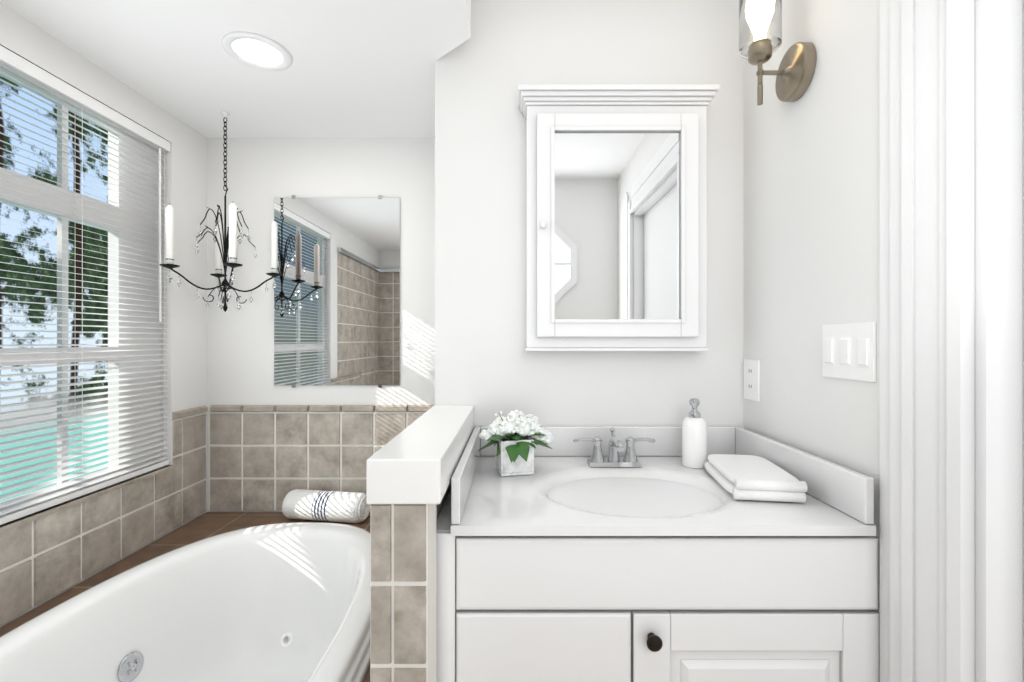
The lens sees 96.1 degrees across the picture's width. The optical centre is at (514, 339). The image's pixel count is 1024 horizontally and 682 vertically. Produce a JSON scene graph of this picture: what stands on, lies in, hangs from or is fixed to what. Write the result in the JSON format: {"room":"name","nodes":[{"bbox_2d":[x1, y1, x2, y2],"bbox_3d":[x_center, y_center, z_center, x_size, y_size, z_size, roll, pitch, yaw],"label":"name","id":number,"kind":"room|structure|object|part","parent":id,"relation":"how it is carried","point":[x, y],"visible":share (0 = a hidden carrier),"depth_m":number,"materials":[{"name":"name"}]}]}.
{"room":"bathroom","nodes":[
{"label":"bathroom","id":0,"kind":"room"},
{"bbox_2d":[370,481,450,681],"bbox_3d":[-0.216,0.771,1.201,0.107,0.933,0.696,0,0,0],"label":"wall","id":1,"kind":"structure","parent":0,"point":[402,592],"depth_m":0.85,"materials":[{"name":"tile"}]},
{"bbox_2d":[366,406,473,503],"bbox_3d":[-0.206,0.262,1.198,0.138,0.084,0.700,0,0,0],"label":"cap","id":2,"kind":"object","parent":1,"relation":"on","point":[417,461],"visible":0.94,"depth_m":0.88,"materials":[{"name":"white"}]},
{"bbox_2d":[0,0,879,627],"bbox_3d":[-0.332,-0.035,0.785,2.403,2.550,2.910,0,0,0],"label":"wall","id":3,"kind":"structure","parent":0,"point":[412,104],"depth_m":1.55,"materials":[{"name":"paint"}]},
{"bbox_2d":[0,47,165,510],"bbox_3d":[-1.476,-0.151,1.305,0.085,1.347,1.230,0,0,0],"label":"window","id":4,"kind":"structure","parent":3,"relation":"in","point":[77,219],"depth_m":1.72,"materials":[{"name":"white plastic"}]},
{"bbox_2d":[0,45,169,524],"bbox_3d":[-1.451,-0.152,1.305,0.048,1.340,1.222,0,0,0],"label":"window blinds","id":5,"kind":"object","parent":4,"relation":"attached to","point":[16,64],"visible":0.85,"depth_m":1.53,"materials":[{"name":"white plastic"}]},
{"bbox_2d":[0,405,434,625],"bbox_3d":[-0.881,0.247,0.785,1.223,1.985,2.710,0,0,0],"label":"tile wainscot","id":6,"kind":"structure","parent":3,"relation":"attached to","point":[265,457],"depth_m":2.08,"materials":[{"name":"beige tile"}]},
{"bbox_2d":[159,111,282,311],"bbox_3d":[-1.198,-0.527,1.902,0.324,0.824,0.324,0,0,5],"label":"chandelier","id":7,"kind":"object","parent":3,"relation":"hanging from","point":[229,240],"visible":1,"depth_m":1.89,"materials":[{"name":"black metal"}]},
{"bbox_2d":[222,31,291,70],"bbox_3d":[-0.838,-0.936,1.500,0.200,0.007,0.200,0,0,0],"label":"recessed light","id":8,"kind":"object","parent":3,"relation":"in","point":[257,51],"visible":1,"depth_m":1.49,"materials":[{"name":"paint"}]},
{"bbox_2d":[274,195,399,387],"bbox_3d":[-0.826,-0.225,2.134,0.582,0.890,0.008,0,0,0],"label":"wall mirror","id":9,"kind":"object","parent":3,"relation":"attached to","point":[337,305],"visible":1,"depth_m":2.13,"materials":[{"name":"silver metal"}]},
{"bbox_2d":[518,84,718,350],"bbox_3d":[0.323,-0.380,1.480,0.625,0.829,0.135,0,0,0],"label":"medicine cabinet mirror","id":10,"kind":"object","parent":3,"relation":"attached to","point":[616,217],"visible":1,"depth_m":1.44,"materials":[{"name":"paint"}]},
{"bbox_3d":[0.321,-0.359,1.445,0.394,0.588,0.004,0,0,0],"label":"glass","id":11,"kind":"part","parent":10,"relation":"part of","materials":[{"name":"silver metal"}]},
{"bbox_3d":[0.321,-0.359,1.434,0.504,0.698,0.042,0,0,0],"label":"door","id":12,"kind":"part","parent":10,"relation":"part of","materials":[{"name":"paint"}]},
{"bbox_2d":[744,359,759,401],"bbox_3d":[0.765,0.129,1.490,0.008,0.130,0.090,0,0,0],"label":"electrical outlet plate","id":13,"kind":"object","parent":3,"relation":"attached to","point":[751,379],"visible":1,"depth_m":1.48,"materials":[{"name":"white plastic"}]},
{"bbox_2d":[739,0,816,105],"bbox_3d":[0.690,-0.828,1.243,0.158,0.388,0.140,0,0,0],"label":"sconce","id":14,"kind":"object","parent":3,"relation":"attached to","point":[760,32],"visible":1,"depth_m":1.22,"materials":[{"name":"gold metal"}]},
{"bbox_3d":[0.662,-0.905,1.243,0.103,0.234,0.103,0,0,0],"label":"lamp shade","id":15,"kind":"part","parent":14,"relation":"part of","materials":[{"name":"clear glass"}]},
{"bbox_2d":[822,322,875,381],"bbox_3d":[0.764,0.026,1.062,0.010,0.128,0.163,0,0,0],"label":"switch plate","id":16,"kind":"object","parent":3,"relation":"attached to","point":[848,350],"visible":1,"depth_m":1.05,"materials":[{"name":"white plastic"}]},
{"bbox_2d":[880,0,1023,681],"bbox_3d":[0.808,0.114,0.335,0.124,2.251,1.254,0,0,0],"label":"door frame","id":17,"kind":"structure","parent":3,"relation":"attached to","point":[951,340],"depth_m":0.78,"materials":[{"name":"paint"}]},
{"bbox_3d":[-0.081,1.280,0.785,2.903,0.080,2.910,0,0,0],"label":"floor","id":18,"kind":"structure","parent":0,"visible":0},
{"bbox_2d":[0,512,369,681],"bbox_3d":[-0.847,0.989,1.075,1.152,0.498,2.110,0,0,0],"label":"bathtub","id":19,"kind":"object","parent":18,"relation":"on","point":[243,597],"visible":0.83,"depth_m":1.61,"materials":[{"name":"ceramic"}]},
{"bbox_2d":[282,489,369,522],"bbox_3d":[-0.831,0.732,2.032,0.364,0.124,0.133,0,0,9],"label":"rolled towel","id":20,"kind":"object","parent":19,"relation":"on","point":[337,506],"visible":0.9,"depth_m":1.98,"materials":[{"name":"white fabric"}]},
{"bbox_2d":[436,426,879,681],"bbox_3d":[0.295,0.757,1.241,0.946,0.963,0.614,0,0,0],"label":"bathroom vanity","id":21,"kind":"object","parent":18,"relation":"on","point":[612,554],"visible":0.98,"depth_m":0.97,"materials":[{"name":"paint"}]},
{"bbox_2d":[477,410,552,475],"bbox_3d":[0.000,0.296,1.355,0.223,0.179,0.238,0,0,0],"label":"flower vase","id":22,"kind":"object","parent":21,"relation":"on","point":[511,434],"visible":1,"depth_m":1.31,"materials":[{"name":"stone"}]},
{"bbox_3d":[-0.002,0.336,1.355,0.113,0.100,0.113,0,0,0],"label":"pot","id":23,"kind":"part","parent":22,"relation":"part of","materials":[{"name":"ceramic"}]},
{"bbox_2d":[573,427,655,467],"bbox_3d":[0.306,0.331,1.392,0.254,0.110,0.126,0,0,0],"label":"faucet","id":24,"kind":"object","parent":21,"relation":"on","point":[597,460],"depth_m":1.41,"materials":[{"name":"silver metal"}]},
{"bbox_3d":[0.286,0.622,0.950,0.033,0.033,0.032,0,0,0],"label":"knob","id":25,"kind":"part","parent":21,"relation":"part of","materials":[{"name":"brown metal"}]},
{"bbox_2d":[682,398,706,468],"bbox_3d":[0.552,0.282,1.415,0.073,0.207,0.073,0,0,0],"label":"soap dispenser","id":26,"kind":"object","parent":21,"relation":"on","point":[694,438],"visible":0.94,"depth_m":1.39,"materials":[{"name":"white ceramic"}]},
{"bbox_2d":[704,454,806,502],"bbox_3d":[0.625,0.359,1.235,0.172,0.051,0.300,0,0,8],"label":"hand towel","id":27,"kind":"object","parent":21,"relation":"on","point":[747,477],"visible":1,"depth_m":1.14,"materials":[{"name":"white fabric"}]},
{"label":"outside","id":28,"kind":"structure","parent":0,"visible":0},
{"bbox_2d":[0,76,107,501],"bbox_3d":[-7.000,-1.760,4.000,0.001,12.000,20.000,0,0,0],"label":"window glass","id":29,"kind":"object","parent":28,"point":[26,233],"depth_m":6.86,"materials":[{"name":"clear glass"}]}
]}

